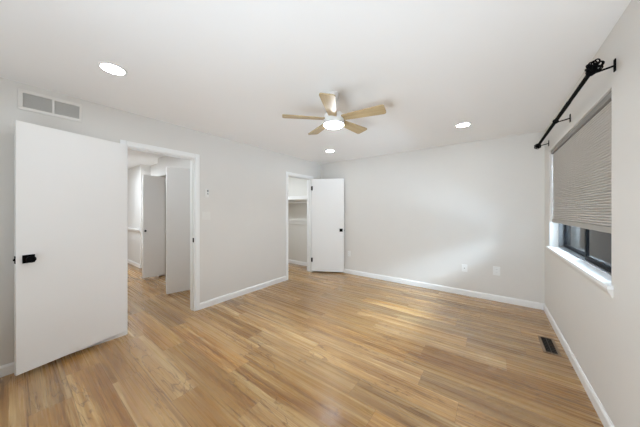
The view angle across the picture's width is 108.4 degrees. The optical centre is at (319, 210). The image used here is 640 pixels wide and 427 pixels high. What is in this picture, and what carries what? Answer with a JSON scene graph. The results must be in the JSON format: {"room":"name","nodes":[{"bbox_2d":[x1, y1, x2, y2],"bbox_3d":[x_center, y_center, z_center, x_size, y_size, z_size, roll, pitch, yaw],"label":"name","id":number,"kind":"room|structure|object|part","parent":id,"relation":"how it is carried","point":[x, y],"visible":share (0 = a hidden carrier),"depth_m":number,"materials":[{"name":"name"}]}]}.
{"room":"empty bedroom","nodes":[
{"label":"empty bedroom","id":0,"kind":"room"},
{"bbox_2d":[128,163,157,267],"bbox_3d":[-4.976,0.136,5.254,3.140,2.440,1.775,0,0,37],"label":"wall","id":1,"kind":"structure","parent":0,"point":[135,173],"depth_m":5.60,"materials":[{"name":"paint"}]},
{"bbox_2d":[128,259,140,267],"bbox_3d":[-5.014,1.312,6.006,1.980,0.088,0.014,0,0,37],"label":"baseboard","id":2,"kind":"structure","parent":1,"relation":"attached to","point":[138,265],"depth_m":5.64,"materials":[{"name":"white wood"}]},
{"bbox_2d":[128,228,140,231],"bbox_3d":[-5.025,0.476,5.992,1.980,0.060,0.050,0,0,37],"label":"rail","id":3,"kind":"object","parent":1,"relation":"attached to","point":[132,229],"visible":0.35,"depth_m":5.58,"materials":[{"name":"white wood"}]},
{"bbox_2d":[0,77,320,365],"bbox_3d":[-1.769,0.136,3.096,0.115,2.440,6.049,0,0,37],"label":"wall","id":4,"kind":"structure","parent":0,"point":[243,240],"depth_m":3.32,"materials":[{"name":"beige paint"}]},
{"bbox_2d":[18,88,81,121],"bbox_3d":[-2.436,-0.945,2.095,0.012,0.174,0.376,0,0,37],"label":"air vent","id":5,"kind":"object","parent":4,"relation":"in","point":[30,101],"visible":1,"depth_m":2.08,"materials":[{"name":"metal"}]},
{"bbox_3d":[-2.484,-0.944,2.030,0.008,0.120,0.162,0,0,37],"label":"louvre panel","id":6,"kind":"part","parent":5,"relation":"part of","materials":[{"name":"white metal"}]},
{"bbox_3d":[-2.379,-0.944,2.171,0.008,0.120,0.156,0,0,37],"label":"louvre panel","id":7,"kind":"part","parent":5,"relation":"part of","materials":[{"name":"white metal"}]},
{"bbox_2d":[13,120,126,375],"bbox_3d":[-2.272,0.298,2.176,0.169,2.027,0.773,0,0,24],"label":"door","id":8,"kind":"structure","parent":4,"relation":"in","point":[70,259],"depth_m":2.09,"materials":[{"name":"white wood"}]},
{"bbox_3d":[-2.377,0.394,1.881,0.009,0.066,0.066,0,0,24],"label":"handle","id":9,"kind":"part","parent":8,"relation":"part of","materials":[{"name":"black metal"}]},
{"bbox_3d":[-2.346,0.394,1.868,0.058,0.054,0.054,0,0,24],"label":"knob","id":10,"kind":"part","parent":8,"relation":"part of","materials":[{"name":"black metal"}]},
{"bbox_2d":[0,276,285,377],"bbox_3d":[-1.751,1.312,3.011,0.014,0.088,5.935,0,0,37],"label":"baseboard","id":11,"kind":"structure","parent":4,"relation":"attached to","point":[6,369],"depth_m":3.38,"materials":[{"name":"white wood"}]},
{"bbox_2d":[120,140,199,336],"bbox_3d":[-1.945,0.297,2.848,0.133,2.118,0.844,0,0,37],"label":"door frame","id":12,"kind":"structure","parent":4,"relation":"attached to","point":[194,159],"depth_m":3.11,"materials":[{"name":"white wood"}]},
{"bbox_2d":[205,189,208,196],"bbox_3d":[-1.583,-0.241,3.229,0.024,0.115,0.052,0,0,37],"label":"remote","id":13,"kind":"object","parent":4,"relation":"attached to","point":[206,190],"visible":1,"depth_m":3.22,"materials":[{"name":"white plastic"}]},
{"bbox_2d":[286,172,312,279],"bbox_3d":[-0.453,0.301,4.849,0.133,2.111,0.849,0,0,37],"label":"door frame","id":14,"kind":"structure","parent":4,"relation":"attached to","point":[288,174],"depth_m":5.11,"materials":[{"name":"white wood"}]},
{"bbox_2d":[311,178,344,271],"bbox_3d":[0.169,0.321,5.030,0.731,2.022,0.169,0,0,7],"label":"door","id":15,"kind":"structure","parent":4,"relation":"in","point":[328,230],"depth_m":5.01,"materials":[{"name":"white wood"}]},
{"bbox_2d":[158,156,189,275],"bbox_3d":[-2.269,0.136,4.389,2.234,2.440,0.675,0,0,37],"label":"wall","id":16,"kind":"structure","parent":0,"point":[165,161],"depth_m":4.55,"materials":[{"name":"paint"}]},
{"bbox_2d":[142,175,164,277],"bbox_3d":[-3.349,0.316,4.645,0.108,2.020,0.374,0,0,41],"label":"door","id":17,"kind":"structure","parent":16,"relation":"in","point":[153,187],"depth_m":4.63,"materials":[{"name":"white wood"}]},
{"bbox_2d":[166,167,189,293],"bbox_3d":[-2.321,0.316,3.782,0.354,2.020,0.072,0,0,-39],"label":"door","id":18,"kind":"structure","parent":16,"relation":"in","point":[177,179],"depth_m":3.74,"materials":[{"name":"white wood"}]},
{"bbox_2d":[288,177,306,261],"bbox_3d":[-1.451,0.136,5.353,2.074,2.440,1.849,0,0,37],"label":"wall","id":19,"kind":"structure","parent":0,"point":[297,234],"depth_m":5.80,"materials":[{"name":"paint"}]},
{"bbox_2d":[288,196,306,201],"bbox_3d":[-0.982,-0.276,5.899,1.974,0.115,0.345,0,0,37],"label":"closet shelf","id":20,"kind":"object","parent":19,"relation":"attached to","point":[290,198],"visible":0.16,"depth_m":5.45,"materials":[{"name":"white wood"}]},
{"bbox_2d":[288,220,306,224],"bbox_3d":[-0.884,0.299,6.030,1.974,0.115,0.018,0,0,37],"label":"cleat","id":21,"kind":"object","parent":19,"relation":"attached to","point":[296,222],"visible":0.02,"depth_m":5.76,"materials":[{"name":"paint"}]},
{"bbox_2d":[288,259,306,265],"bbox_3d":[-0.883,1.312,6.032,1.974,0.088,0.014,0,0,37],"label":"baseboard","id":22,"kind":"structure","parent":19,"relation":"attached to","point":[289,260],"depth_m":5.79,"materials":[{"name":"white paint"}]},
{"bbox_2d":[0,263,603,426],"bbox_3d":[-2.341,1.406,3.522,9.437,0.100,6.049,0,0,37],"label":"floor","id":23,"kind":"structure","parent":0,"point":[314,348],"depth_m":1.98,"materials":[{"name":"brown wood"}]},
{"bbox_2d":[538,335,561,356],"bbox_3d":[2.299,1.354,2.317,0.124,0.005,0.364,0,0,37],"label":"floor vent","id":24,"kind":"object","parent":23,"relation":"in","point":[547,343],"visible":1,"depth_m":2.30,"materials":[{"name":"brown metal"}]},
{"bbox_2d":[0,0,630,168],"bbox_3d":[-2.341,-1.134,3.522,9.437,0.100,6.049,0,0,37],"label":"ceiling","id":25,"kind":"structure","parent":0,"point":[228,69],"depth_m":1.67,"materials":[{"name":"white paint"}]},
{"bbox_2d":[97,61,127,75],"bbox_3d":[-1.587,-1.081,1.767,0.180,0.006,0.180,0,0,37],"label":"recessed light","id":26,"kind":"object","parent":25,"relation":"in","point":[108,67],"visible":1,"depth_m":1.75,"materials":[{"name":"white plastic"}]},
{"bbox_2d":[282,91,385,134],"bbox_3d":[0.149,-0.928,2.155,0.916,0.312,0.915,0,0,37],"label":"ceiling fan","id":27,"kind":"object","parent":25,"relation":"hanging from","point":[333,119],"visible":1,"depth_m":2.06,"materials":[{"name":"beige wood"}]},
{"bbox_3d":[-0.150,-0.851,2.110,0.385,0.010,0.124,0,11,-9],"label":"blade","id":28,"kind":"part","parent":27,"relation":"part of","materials":[{"name":"brown wood"}]},
{"bbox_3d":[0.002,-0.851,2.402,0.124,0.010,0.385,-12,5,-26],"label":"blade","id":29,"kind":"part","parent":27,"relation":"part of","materials":[{"name":"brown wood"}]},
{"bbox_3d":[0.081,-0.851,1.875,0.124,0.010,0.385,11,2,9],"label":"blade","id":30,"kind":"part","parent":27,"relation":"part of","materials":[{"name":"brown wood"}]},
{"bbox_3d":[0.327,-0.851,2.348,0.385,0.010,0.124,0,-11,-45],"label":"blade","id":31,"kind":"part","parent":27,"relation":"part of","materials":[{"name":"brown wood"}]},
{"bbox_3d":[0.376,-0.851,2.022,0.385,0.010,0.124,0,-11,27],"label":"blade","id":32,"kind":"part","parent":27,"relation":"part of","materials":[{"name":"brown wood"}]},
{"bbox_2d":[455,122,470,127],"bbox_3d":[1.814,-1.081,2.926,0.180,0.006,0.180,0,0,37],"label":"recessed light","id":33,"kind":"object","parent":25,"relation":"in","point":[465,124],"visible":1,"depth_m":2.93,"materials":[{"name":"white plastic"}]},
{"bbox_2d":[321,131,544,302],"bbox_3d":[1.638,0.136,4.266,3.948,2.440,0.100,0,0,37],"label":"wall","id":34,"kind":"structure","parent":0,"point":[421,215],"depth_m":3.79,"materials":[{"name":"beige paint"}]},
{"bbox_2d":[343,269,544,309],"bbox_3d":[1.539,1.312,4.268,3.788,0.088,0.014,0,0,37],"label":"baseboard","id":35,"kind":"structure","parent":34,"relation":"attached to","point":[520,302],"depth_m":3.76,"materials":[{"name":"white wood"}]},
{"bbox_2d":[462,264,466,271],"bbox_3d":[2.312,0.923,3.689,0.074,0.116,0.019,0,0,37],"label":"cable jack","id":36,"kind":"object","parent":34,"relation":"attached to","point":[464,267],"visible":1,"depth_m":3.69,"materials":[{"name":"white plastic"}]},
{"bbox_2d":[493,266,499,275],"bbox_3d":[2.641,0.906,3.450,0.085,0.130,0.009,0,0,37],"label":"wall outlet","id":37,"kind":"object","parent":34,"relation":"attached to","point":[496,270],"visible":1,"depth_m":3.45,"materials":[{"name":"white plastic"}]},
{"bbox_2d":[545,0,639,426],"bbox_3d":[1.348,0.136,0.709,0.160,2.440,5.949,0,0,37],"label":"wall","id":38,"kind":"structure","parent":0,"point":[602,332],"depth_m":1.35,"materials":[{"name":"beige paint"}]},
{"bbox_2d":[534,58,615,148],"bbox_3d":[2.254,-0.842,2.168,0.132,0.080,2.177,0,0,37],"label":"curtain rod","id":39,"kind":"object","parent":38,"relation":"attached to","point":[590,70],"visible":1,"depth_m":1.53,"materials":[{"name":"black metal"}]},
{"bbox_3d":[2.229,-0.840,2.186,0.025,0.025,2.000,0,0,37],"label":"rod","id":40,"kind":"part","parent":39,"relation":"part of","materials":[{"name":"black metal"}]},
{"bbox_3d":[1.671,-0.837,1.378,0.116,0.048,0.011,0,0,37],"label":"arm","id":41,"kind":"part","parent":39,"relation":"part of","materials":[{"name":"black metal"}]},
{"bbox_2d":[543,304,614,426],"bbox_3d":[1.274,1.312,0.756,0.014,0.088,5.935,0,0,37],"label":"baseboard","id":42,"kind":"structure","parent":38,"relation":"attached to","point":[606,421],"depth_m":1.79,"materials":[{"name":"white wood"}]},
{"bbox_2d":[547,249,612,297],"bbox_3d":[2.305,0.496,2.145,0.023,0.049,1.925,0,0,37],"label":"trim","id":43,"kind":"structure","parent":38,"relation":"attached to","point":[608,292],"depth_m":1.69,"materials":[{"name":"beige paint"}]},
{"bbox_2d":[546,246,613,289],"bbox_3d":[2.335,0.460,2.124,0.105,0.022,1.942,0,0,37],"label":"window sill","id":44,"kind":"structure","parent":38,"relation":"attached to","point":[597,275],"depth_m":1.79,"materials":[{"name":"white paint"}]},
{"bbox_2d":[551,91,610,233],"bbox_3d":[2.337,-0.297,2.112,0.046,0.886,1.841,0,0,37],"label":"cellular shade","id":45,"kind":"object","parent":38,"relation":"attached to","point":[582,158],"visible":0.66,"depth_m":1.85,"materials":[{"name":"grey fabric"}]},
{"bbox_3d":[2.337,-0.718,2.112,0.046,0.044,1.841,0,0,37],"label":"head rail","id":46,"kind":"part","parent":45,"relation":"part of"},
{"bbox_3d":[2.339,0.125,2.110,0.034,0.042,1.836,0,0,37],"label":"rail","id":47,"kind":"part","parent":45,"relation":"part of","materials":[{"name":"beige fabric"}]},
{"bbox_2d":[558,223,610,274],"bbox_3d":[2.406,-0.146,2.062,0.082,1.191,1.861,0,0,37],"label":"window","id":48,"kind":"structure","parent":38,"relation":"in","point":[593,247],"depth_m":2.02,"materials":[{"name":"black glass"}]},
{"bbox_3d":[2.674,-0.143,2.403,0.025,1.161,0.959,0,0,37],"label":"sash","id":49,"kind":"part","parent":48,"relation":"part of","materials":[{"name":"black metal"}]},
{"bbox_3d":[2.668,-0.143,2.395,0.004,1.093,0.911,0,0,37],"label":"pane","id":50,"kind":"part","parent":48,"relation":"part of","materials":[{"name":"clear glass"}]},
{"bbox_3d":[2.112,-0.143,1.699,0.025,1.161,0.891,0,0,37],"label":"sash","id":51,"kind":"part","parent":48,"relation":"part of","materials":[{"name":"black metal"}]},
{"bbox_3d":[2.111,-0.143,1.698,0.004,1.093,0.821,0,0,37],"label":"pane","id":52,"kind":"part","parent":48,"relation":"part of","materials":[{"name":"clear glass"}]}
]}

